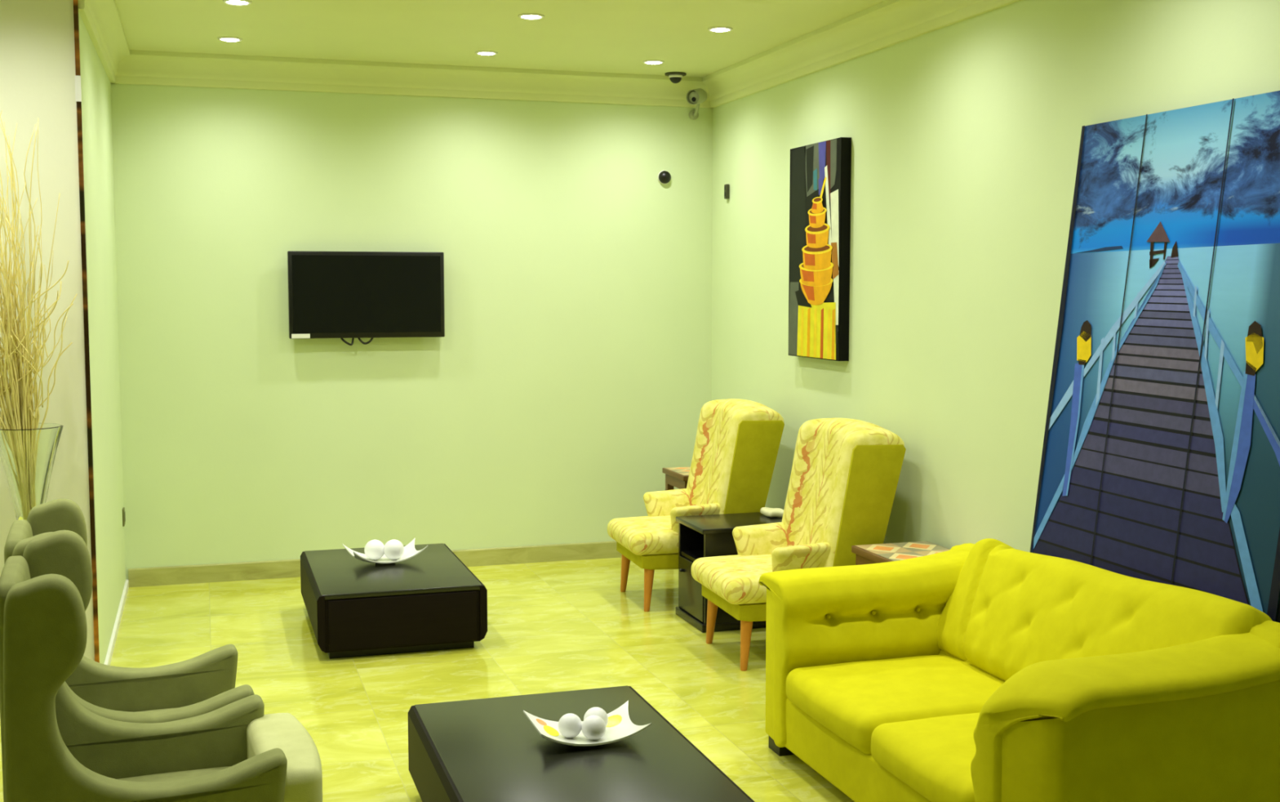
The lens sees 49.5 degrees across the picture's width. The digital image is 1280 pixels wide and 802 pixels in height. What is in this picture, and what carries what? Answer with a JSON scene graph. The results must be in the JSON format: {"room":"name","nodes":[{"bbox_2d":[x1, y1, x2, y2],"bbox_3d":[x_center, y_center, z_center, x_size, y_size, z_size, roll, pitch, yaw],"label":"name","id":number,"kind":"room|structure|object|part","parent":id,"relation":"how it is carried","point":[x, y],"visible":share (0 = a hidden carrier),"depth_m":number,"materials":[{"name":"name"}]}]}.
{"room":"waiting lounge","nodes":[
{"label":"waiting lounge","id":0,"kind":"room"},
{"bbox_2d":[0,0,94,660],"bbox_3d":[-3.525,-0.222,5.138,2.763,2.900,0.020,-1,5,-17],"label":"wall","id":1,"kind":"structure","parent":0,"point":[37,50],"depth_m":5.46,"materials":[{"name":"paint"}]},
{"bbox_2d":[74,75,81,102],"bbox_3d":[-2.206,-1.226,5.448,0.022,0.100,0.006,-1,5,-17],"label":"hinge","id":2,"kind":"object","parent":1,"relation":"in","point":[77,78],"depth_m":5.45,"materials":[{"name":"white metal"}]},
{"bbox_2d":[78,12,125,663],"bbox_3d":[-2.580,-0.336,6.531,0.120,2.900,2.080,-1,5,-17],"label":"wall","id":3,"kind":"structure","parent":0,"point":[95,85],"depth_m":6.36,"materials":[{"name":"paint"}]},
{"bbox_2d":[73,0,99,662],"bbox_3d":[-2.210,-0.255,5.541,0.017,2.900,0.022,-1,5,-17],"label":"trim","id":4,"kind":"structure","parent":3,"relation":"attached to","point":[76,19],"depth_m":5.53,"materials":[{"name":"brown wood"}]},
{"bbox_2d":[78,0,129,83],"bbox_3d":[-2.469,-1.701,6.444,0.106,0.165,2.100,-1,5,-17],"label":"trim","id":5,"kind":"structure","parent":3,"relation":"attached to","point":[101,20],"depth_m":6.37,"materials":[{"name":"paint"}]},
{"bbox_2d":[104,578,128,665],"bbox_3d":[-2.515,1.086,6.666,0.014,0.043,2.086,-1,5,-17],"label":"baseboard","id":6,"kind":"structure","parent":3,"relation":"attached to","point":[112,643],"depth_m":6.66,"materials":[{"name":"white plastic"}]},
{"bbox_2d":[122,506,125,526],"bbox_3d":[-2.794,0.627,7.511,0.012,0.092,0.085,-1,5,-17],"label":"wall socket","id":7,"kind":"object","parent":3,"relation":"attached to","point":[123,508],"visible":1,"depth_m":7.47,"materials":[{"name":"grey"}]},
{"bbox_2d":[111,83,712,579],"bbox_3d":[-1.214,-0.466,8.110,3.677,2.900,0.120,-1,5,-17],"label":"wall","id":8,"kind":"structure","parent":0,"point":[571,366],"depth_m":8.01,"materials":[{"name":"paint"}]},
{"bbox_2d":[287,250,444,345],"bbox_3d":[-1.551,-0.581,7.884,0.870,0.530,0.087,-1,5,-17],"label":"television","id":9,"kind":"object","parent":8,"relation":"attached to","point":[341,295],"visible":1,"depth_m":7.84,"materials":[{"name":"black plastic"}]},
{"bbox_2d":[128,540,622,586],"bbox_3d":[-1.194,0.933,8.160,3.409,0.102,0.014,-1,5,-17],"label":"baseboard","id":10,"kind":"structure","parent":8,"relation":"attached to","point":[269,569],"depth_m":7.90,"materials":[{"name":"wood"}]},
{"bbox_2d":[115,49,710,107],"bbox_3d":[-1.180,-1.820,7.890,3.437,0.165,0.106,-1,5,-17],"label":"trim","id":11,"kind":"structure","parent":8,"relation":"attached to","point":[140,67],"depth_m":7.83,"materials":[{"name":"paint"}]},
{"bbox_2d":[657,170,671,184],"bbox_3d":[0.153,-1.351,8.382,0.084,0.084,0.045,-1,5,-17],"label":"camera","id":12,"kind":"object","parent":8,"relation":"attached to","point":[664,176],"visible":1,"depth_m":8.37,"materials":[{"name":"black plastic"}]},
{"bbox_2d":[685,88,706,119],"bbox_3d":[0.342,-1.780,8.300,0.120,0.167,0.268,1,5,6],"label":"camera","id":13,"kind":"object","parent":8,"relation":"attached to","point":[695,96],"visible":1,"depth_m":8.21,"materials":[{"name":"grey plastic"}]},
{"bbox_3d":[0.327,-1.736,8.420,0.060,0.060,0.016,-1,5,-17],"label":"plate","id":14,"kind":"part","parent":13,"relation":"part of","materials":[{"name":"green plastic"}]},
{"bbox_2d":[685,88,706,104],"bbox_3d":[0.334,-1.805,8.233,0.088,0.106,0.130,2,5,26],"label":"hood","id":15,"kind":"object","parent":13,"relation":"attached to","point":[695,96],"depth_m":8.20,"materials":[{"name":"white plastic"}]},
{"bbox_3d":[0.345,-1.775,8.347,0.022,0.110,0.138,-1,5,-14],"label":"arm","id":16,"kind":"part","parent":13,"relation":"part of","materials":[{"name":"green plastic"}]},
{"bbox_2d":[0,557,854,801],"bbox_3d":[-0.914,1.494,2.701,6.440,0.120,10.890,-1,5,-17],"label":"floor","id":17,"kind":"structure","parent":0,"point":[569,624],"depth_m":6.14,"materials":[{"name":"tile"}]},
{"bbox_2d":[0,422,63,519],"bbox_3d":[-2.327,0.655,5.315,0.256,1.123,0.256,-1,5,-17],"label":"glass vase","id":18,"kind":"object","parent":17,"relation":"on","point":[27,456],"visible":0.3,"depth_m":5.21,"materials":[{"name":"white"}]},
{"bbox_2d":[0,110,76,429],"bbox_3d":[-2.390,-0.338,5.228,0.516,1.588,0.262,-1,5,-14],"label":"dried branches","id":19,"kind":"object","parent":18,"relation":"in","point":[19,388],"visible":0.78,"depth_m":5.22,"materials":[{"name":"beige plant"}]},
{"bbox_2d":[4,497,254,722],"bbox_3d":[-1.516,0.814,4.139,0.652,0.999,0.600,-2,5,-21],"label":"armchair","id":20,"kind":"object","parent":17,"relation":"on","point":[205,682],"visible":0.34,"depth_m":4.31,"materials":[{"name":"green fabric"}]},
{"bbox_3d":[-1.766,0.803,4.040,0.110,0.881,0.420,-2,5,-21],"label":"backrest","id":21,"kind":"part","parent":20,"relation":"part of","materials":[{"name":"green fabric"}]},
{"bbox_2d":[135,706,177,711],"bbox_3d":[-1.489,1.028,4.167,0.460,0.128,0.394,-2,5,-21],"label":"seat cushion","id":22,"kind":"object","parent":20,"relation":"on","point":[137,708],"depth_m":4.35,"materials":[{"name":"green fabric"}]},
{"bbox_2d":[0,529,322,801],"bbox_3d":[-1.230,0.859,3.601,0.760,0.999,0.600,-2,5,-21],"label":"armchair","id":23,"kind":"object","parent":17,"relation":"on","point":[55,748],"visible":1,"depth_m":3.40,"materials":[{"name":"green fabric"}]},
{"bbox_3d":[-1.530,0.849,3.481,0.110,0.881,0.420,-2,5,-21],"label":"backrest","id":24,"kind":"part","parent":23,"relation":"part of","materials":[{"name":"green fabric"}]},
{"bbox_2d":[118,765,231,782],"bbox_3d":[-1.253,1.074,3.609,0.460,0.128,0.394,-2,5,-21],"label":"seat cushion","id":25,"kind":"object","parent":23,"relation":"on","point":[134,773],"depth_m":3.77,"materials":[{"name":"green fabric"}]},
{"bbox_3d":[-0.947,1.074,3.719,0.160,0.345,0.540,-2,5,-21],"label":"seat","id":26,"kind":"part","parent":23,"relation":"part of","materials":[{"name":"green fabric"}]},
{"bbox_2d":[300,542,487,658],"bbox_3d":[-1.220,0.952,6.730,0.758,0.300,1.086,-1,5,-17],"label":"coffee table","id":27,"kind":"object","parent":17,"relation":"on","point":[428,600],"visible":0.97,"depth_m":6.27,"materials":[{"name":"black wood"}]},
{"bbox_2d":[342,537,427,564],"bbox_3d":[-1.253,0.748,6.819,0.370,0.092,0.220,-2,5,-25],"label":"serving dish","id":28,"kind":"object","parent":27,"relation":"on","point":[410,550],"visible":0.8,"depth_m":6.82,"materials":[{"name":"white ceramic"}]},
{"bbox_2d":[364,539,384,559],"bbox_3d":[-1.300,0.729,6.802,0.100,0.100,0.100,-1,5,-17],"label":"ball","id":29,"kind":"object","parent":28,"relation":"in","point":[374,548],"visible":1,"depth_m":6.77,"materials":[{"name":"white plastic"}]},
{"bbox_2d":[383,538,404,559],"bbox_3d":[-1.207,0.729,6.806,0.100,0.100,0.100,-1,5,-17],"label":"ball","id":30,"kind":"object","parent":28,"relation":"in","point":[393,549],"visible":1,"depth_m":6.77,"materials":[{"name":"white plastic"}]},
{"bbox_3d":[-1.058,0.984,6.219,0.660,0.225,0.012,-1,5,-17],"label":"drawer","id":31,"kind":"part","parent":27,"relation":"part of","materials":[{"name":"brown wood"}]},
{"bbox_2d":[408,684,755,801],"bbox_3d":[-0.217,1.169,4.088,0.768,0.300,1.136,-1,5,-17],"label":"coffee table","id":32,"kind":"object","parent":17,"relation":"on","point":[482,749],"visible":0.99,"depth_m":4.02,"materials":[{"name":"black wood"}]},
{"bbox_2d":[523,700,651,745],"bbox_3d":[-0.160,0.978,4.159,0.335,0.069,0.235,-1,5,-17],"label":"serving dish","id":33,"kind":"object","parent":32,"relation":"on","point":[620,726],"visible":0.77,"depth_m":4.16,"materials":[{"name":"white ceramic"}]},
{"bbox_2d":[558,712,582,737],"bbox_3d":[-0.208,0.964,4.122,0.072,0.072,0.072,-1,5,-17],"label":"ball","id":34,"kind":"object","parent":33,"relation":"in","point":[570,724],"visible":1,"depth_m":4.10,"materials":[{"name":"white plastic"}]},
{"bbox_2d":[581,715,605,739],"bbox_3d":[-0.137,0.965,4.103,0.072,0.072,0.072,-1,5,-17],"label":"ball","id":35,"kind":"object","parent":33,"relation":"in","point":[593,726],"visible":1,"depth_m":4.08,"materials":[{"name":"white plastic"}]},
{"bbox_2d":[583,706,608,725],"bbox_3d":[-0.133,0.958,4.176,0.074,0.074,0.074,-1,5,-17],"label":"ball","id":36,"kind":"object","parent":33,"relation":"in","point":[598,711],"visible":0.52,"depth_m":4.16,"materials":[{"name":"white ceramic"}]},
{"bbox_2d":[662,466,690,489],"bbox_3d":[0.370,0.694,8.148,0.380,0.581,0.380,-1,5,-17],"label":"end table","id":37,"kind":"object","parent":17,"relation":"on","point":[677,477],"visible":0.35,"depth_m":8.10,"materials":[{"name":"brown wood"}]},
{"bbox_3d":[0.176,0.731,8.252,0.040,0.490,0.040,-1,5,-17],"label":"leg","id":38,"kind":"part","parent":37,"relation":"part of","materials":[{"name":"brown wood"}]},
{"bbox_2d":[607,398,784,611],"bbox_3d":[0.283,0.522,7.360,0.821,1.052,0.642,-1,5,-15],"label":"chair","id":39,"kind":"object","parent":17,"relation":"on","point":[737,442],"visible":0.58,"depth_m":7.11,"materials":[{"name":"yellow fabric"}]},
{"bbox_3d":[-0.074,0.924,7.528,0.061,0.225,0.056,-1,5,-15],"label":"leg","id":40,"kind":"part","parent":39,"relation":"part of","materials":[{"name":"brown wood"}]},
{"bbox_2d":[607,515,678,555],"bbox_3d":[0.147,0.694,7.337,0.540,0.134,0.570,-1,5,-15],"label":"seat cushion","id":41,"kind":"object","parent":39,"relation":"on","point":[650,535],"depth_m":7.09,"materials":[{"name":"fabric"}]},
{"bbox_3d":[0.217,0.803,7.365,0.575,0.092,0.524,-1,5,-15],"label":"seat frame","id":42,"kind":"part","parent":39,"relation":"part of","materials":[{"name":"yellow fabric"}]},
{"bbox_3d":[0.046,0.959,7.096,0.061,0.225,0.056,-1,5,-15],"label":"leg","id":43,"kind":"part","parent":39,"relation":"part of","materials":[{"name":"brown wood"}]},
{"bbox_3d":[0.161,0.588,7.578,0.282,0.205,0.121,-1,5,-15],"label":"arm","id":44,"kind":"part","parent":39,"relation":"part of","materials":[{"name":"fabric"}]},
{"bbox_3d":[0.287,0.626,7.123,0.282,0.205,0.121,-1,5,-15],"label":"arm","id":45,"kind":"part","parent":39,"relation":"part of","materials":[{"name":"fabric"}]},
{"bbox_3d":[0.468,0.376,7.400,0.409,0.767,0.630,-1,5,-15],"label":"backrest","id":46,"kind":"part","parent":39,"relation":"part of","materials":[{"name":"fabric"}]},
{"bbox_3d":[0.579,0.433,7.110,0.338,0.672,0.018,-1,5,-15],"label":"panel","id":47,"kind":"part","parent":39,"relation":"part of","materials":[{"name":"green fabric"}]},
{"bbox_2d":[675,511,782,632],"bbox_3d":[0.493,0.838,6.889,0.546,0.500,0.400,-1,5,-17],"label":"end table","id":48,"kind":"object","parent":17,"relation":"on","point":[708,535],"visible":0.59,"depth_m":6.80,"materials":[{"name":"black paint"}]},
{"bbox_3d":[0.257,0.919,6.821,0.018,0.262,0.348,-1,5,-17],"label":"door","id":49,"kind":"part","parent":48,"relation":"part of","materials":[{"name":"black paint"}]},
{"bbox_2d":[680,549,703,561],"bbox_3d":[0.493,0.770,6.883,0.493,0.018,0.352,-1,5,-17],"label":"shelf","id":50,"kind":"object","parent":48,"relation":"attached to","point":[686,555],"depth_m":6.91,"materials":[{"name":"black paint"}]},
{"bbox_2d":[760,506,783,517],"bbox_3d":[0.675,0.562,6.997,0.100,0.040,0.140,-1,5,-17],"label":"folded cloth","id":51,"kind":"object","parent":48,"relation":"on","point":[766,511],"visible":0.9,"depth_m":6.95,"materials":[{"name":"beige fabric"}]},
{"bbox_2d":[691,417,906,671],"bbox_3d":[0.696,0.612,6.268,0.821,1.052,0.642,-1,5,-15],"label":"chair","id":52,"kind":"object","parent":17,"relation":"on","point":[845,475],"visible":0.71,"depth_m":6.03,"materials":[{"name":"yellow fabric"}]},
{"bbox_3d":[0.339,1.014,6.436,0.061,0.225,0.056,-1,5,-15],"label":"leg","id":53,"kind":"part","parent":52,"relation":"part of","materials":[{"name":"brown wood"}]},
{"bbox_2d":[691,554,772,604],"bbox_3d":[0.561,0.784,6.244,0.540,0.134,0.570,-1,5,-15],"label":"seat cushion","id":54,"kind":"object","parent":52,"relation":"on","point":[732,579],"depth_m":6.08,"materials":[{"name":"fabric"}]},
{"bbox_3d":[0.631,0.893,6.272,0.575,0.092,0.524,-1,5,-15],"label":"seat frame","id":55,"kind":"part","parent":52,"relation":"part of","materials":[{"name":"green fabric"}]},
{"bbox_3d":[0.459,1.049,6.003,0.061,0.225,0.056,-1,5,-15],"label":"leg","id":56,"kind":"part","parent":52,"relation":"part of","materials":[{"name":"brown wood"}]},
{"bbox_3d":[0.574,0.678,6.486,0.282,0.205,0.121,-1,5,-15],"label":"arm","id":57,"kind":"part","parent":52,"relation":"part of","materials":[{"name":"fabric"}]},
{"bbox_3d":[0.700,0.716,6.030,0.282,0.205,0.121,-1,5,-15],"label":"arm","id":58,"kind":"part","parent":52,"relation":"part of","materials":[{"name":"fabric"}]},
{"bbox_3d":[0.882,0.466,6.307,0.409,0.767,0.630,-1,5,-15],"label":"backrest","id":59,"kind":"part","parent":52,"relation":"part of","materials":[{"name":"fabric"}]},
{"bbox_3d":[0.992,0.523,6.018,0.338,0.672,0.018,-1,5,-15],"label":"panel","id":60,"kind":"part","parent":52,"relation":"part of","materials":[{"name":"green fabric"}]},
{"bbox_2d":[851,540,950,564],"bbox_3d":[1.164,0.909,5.686,0.360,0.556,0.620,-1,5,-17],"label":"end table","id":61,"kind":"object","parent":17,"relation":"on","point":[887,552],"visible":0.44,"depth_m":5.80,"materials":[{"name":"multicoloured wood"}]},
{"bbox_2d":[758,537,1279,801],"bbox_3d":[1.090,0.904,4.290,0.919,0.796,1.772,-1,5,-17],"label":"sofa","id":62,"kind":"object","parent":17,"relation":"on","point":[988,669],"visible":1,"depth_m":4.03,"materials":[{"name":"yellow fabric"}]},
{"bbox_3d":[0.847,0.898,5.013,0.826,0.568,0.182,-1,5,-17],"label":"arm","id":63,"kind":"part","parent":62,"relation":"part of","materials":[{"name":"yellow fabric"}]},
{"bbox_2d":[786,653,1004,754],"bbox_3d":[0.924,0.971,4.553,0.758,0.148,0.620,-1,5,-17],"label":"seat cushion","id":64,"kind":"object","parent":62,"relation":"on","point":[844,696],"depth_m":4.47,"materials":[{"name":"yellow fabric"}]},
{"bbox_2d":[871,711,980,801],"bbox_3d":[1.109,1.018,3.969,0.758,0.148,0.590,-1,5,-17],"label":"seat cushion","id":65,"kind":"object","parent":62,"relation":"on","point":[930,758],"depth_m":3.91,"materials":[{"name":"yellow fabric"}]},
{"bbox_2d":[936,537,1271,680],"bbox_3d":[1.377,0.739,4.341,0.332,0.475,1.360,-1,5,-17],"label":"cushion","id":66,"kind":"object","parent":62,"relation":"on","point":[1002,610],"depth_m":4.34,"materials":[{"name":"yellow fabric"}]},
{"bbox_3d":[1.362,0.896,4.391,0.312,0.728,1.710,-1,5,-17],"label":"frame","id":67,"kind":"part","parent":62,"relation":"part of","materials":[{"name":"yellow fabric"}]},
{"bbox_3d":[1.305,0.995,3.565,0.826,0.613,0.182,-1,5,-17],"label":"arm","id":68,"kind":"part","parent":62,"relation":"part of","materials":[{"name":"yellow fabric"}]},
{"bbox_2d":[1030,90,1279,622],"bbox_3d":[1.625,0.182,4.368,0.278,2.204,1.185,-1,5,-17],"label":"picture","id":69,"kind":"object","parent":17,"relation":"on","point":[1160,461],"visible":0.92,"depth_m":4.33,"materials":[{"name":"blue wood"}]},
{"bbox_3d":[1.741,0.212,4.011,0.021,2.215,0.432,5,3,-18],"label":"panel","id":70,"kind":"part","parent":69,"relation":"part of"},
{"bbox_2d":[115,0,886,77],"bbox_3d":[-0.914,-1.516,2.453,6.440,0.120,10.890,-1,5,-17],"label":"ceiling","id":71,"kind":"structure","parent":0,"point":[596,36],"depth_m":6.75,"materials":[{"name":"paint"}]},
{"bbox_2d":[217,36,242,42],"bbox_3d":[-2.075,-1.826,7.021,0.122,0.011,0.122,-1,5,-17],"label":"recessed light","id":72,"kind":"object","parent":71,"relation":"in","point":[230,39],"visible":1,"depth_m":7.00,"materials":[{"name":"white glass"}]},
{"bbox_2d":[222,0,251,5],"bbox_3d":[-1.771,-1.750,6.103,0.122,0.011,0.122,-1,5,-17],"label":"recessed light","id":73,"kind":"object","parent":71,"relation":"in","point":[235,2],"visible":1,"depth_m":6.08,"materials":[{"name":"white glass"}]},
{"bbox_2d":[475,50,497,55],"bbox_3d":[-0.822,-1.860,7.435,0.122,0.011,0.122,-1,5,-17],"label":"recessed light","id":74,"kind":"object","parent":71,"relation":"in","point":[480,52],"visible":1,"depth_m":7.41,"materials":[{"name":"white glass"}]},
{"bbox_2d":[518,13,544,19],"bbox_3d":[-0.504,-1.777,6.427,0.122,0.011,0.122,-1,5,-17],"label":"recessed light","id":75,"kind":"object","parent":71,"relation":"in","point":[528,15],"visible":1,"depth_m":6.40,"materials":[{"name":"white glass"}]},
{"bbox_2d":[642,60,664,64],"bbox_3d":[0.075,-1.885,7.737,0.122,0.011,0.122,-1,5,-17],"label":"recessed light","id":76,"kind":"object","parent":71,"relation":"in","point":[646,62],"visible":1,"depth_m":7.71,"materials":[{"name":"white glass"}]},
{"bbox_2d":[664,71,686,83],"bbox_3d":[0.209,-1.896,8.163,0.128,0.058,0.128,-1,5,-17],"label":"dome camera","id":77,"kind":"object","parent":71,"relation":"attached to","point":[674,77],"visible":1,"depth_m":8.13,"materials":[{"name":"black"}]},
{"bbox_3d":[0.209,-1.919,8.161,0.128,0.012,0.128,-1,5,-17],"label":"plate","id":78,"kind":"part","parent":77,"relation":"part of","materials":[{"name":"yellow"}]},
{"bbox_2d":[707,26,733,32],"bbox_3d":[0.390,-1.804,6.750,0.122,0.011,0.122,-1,5,-17],"label":"recessed light","id":79,"kind":"object","parent":71,"relation":"in","point":[717,29],"visible":1,"depth_m":6.73,"materials":[{"name":"white glass"}]},
{"bbox_2d":[711,0,1279,551],"bbox_3d":[2.118,-0.084,3.466,0.120,2.900,10.770,-1,5,-17],"label":"wall","id":80,"kind":"structure","parent":0,"point":[965,135],"depth_m":5.79,"materials":[{"name":"paint"}]},
{"bbox_2d":[724,184,729,199],"bbox_3d":[0.514,-1.242,8.237,0.024,0.086,0.036,-1,5,-17],"label":"wall sensor","id":81,"kind":"object","parent":80,"relation":"attached to","point":[726,186],"visible":1,"depth_m":8.22,"materials":[{"name":"black plastic"}]},
{"bbox_2d":[788,137,851,360],"bbox_3d":[0.897,-0.753,6.999,0.061,1.075,0.610,-1,5,-17],"label":"painting","id":82,"kind":"object","parent":80,"relation":"attached to","point":[820,183],"visible":1,"depth_m":6.91,"materials":[{"name":"paint"}]},
{"bbox_2d":[702,0,1021,108],"bbox_3d":[1.992,-1.449,3.377,0.106,0.165,10.650,-1,5,-17],"label":"trim","id":83,"kind":"structure","parent":80,"relation":"attached to","point":[888,23],"depth_m":6.63,"materials":[{"name":"paint"}]}
]}

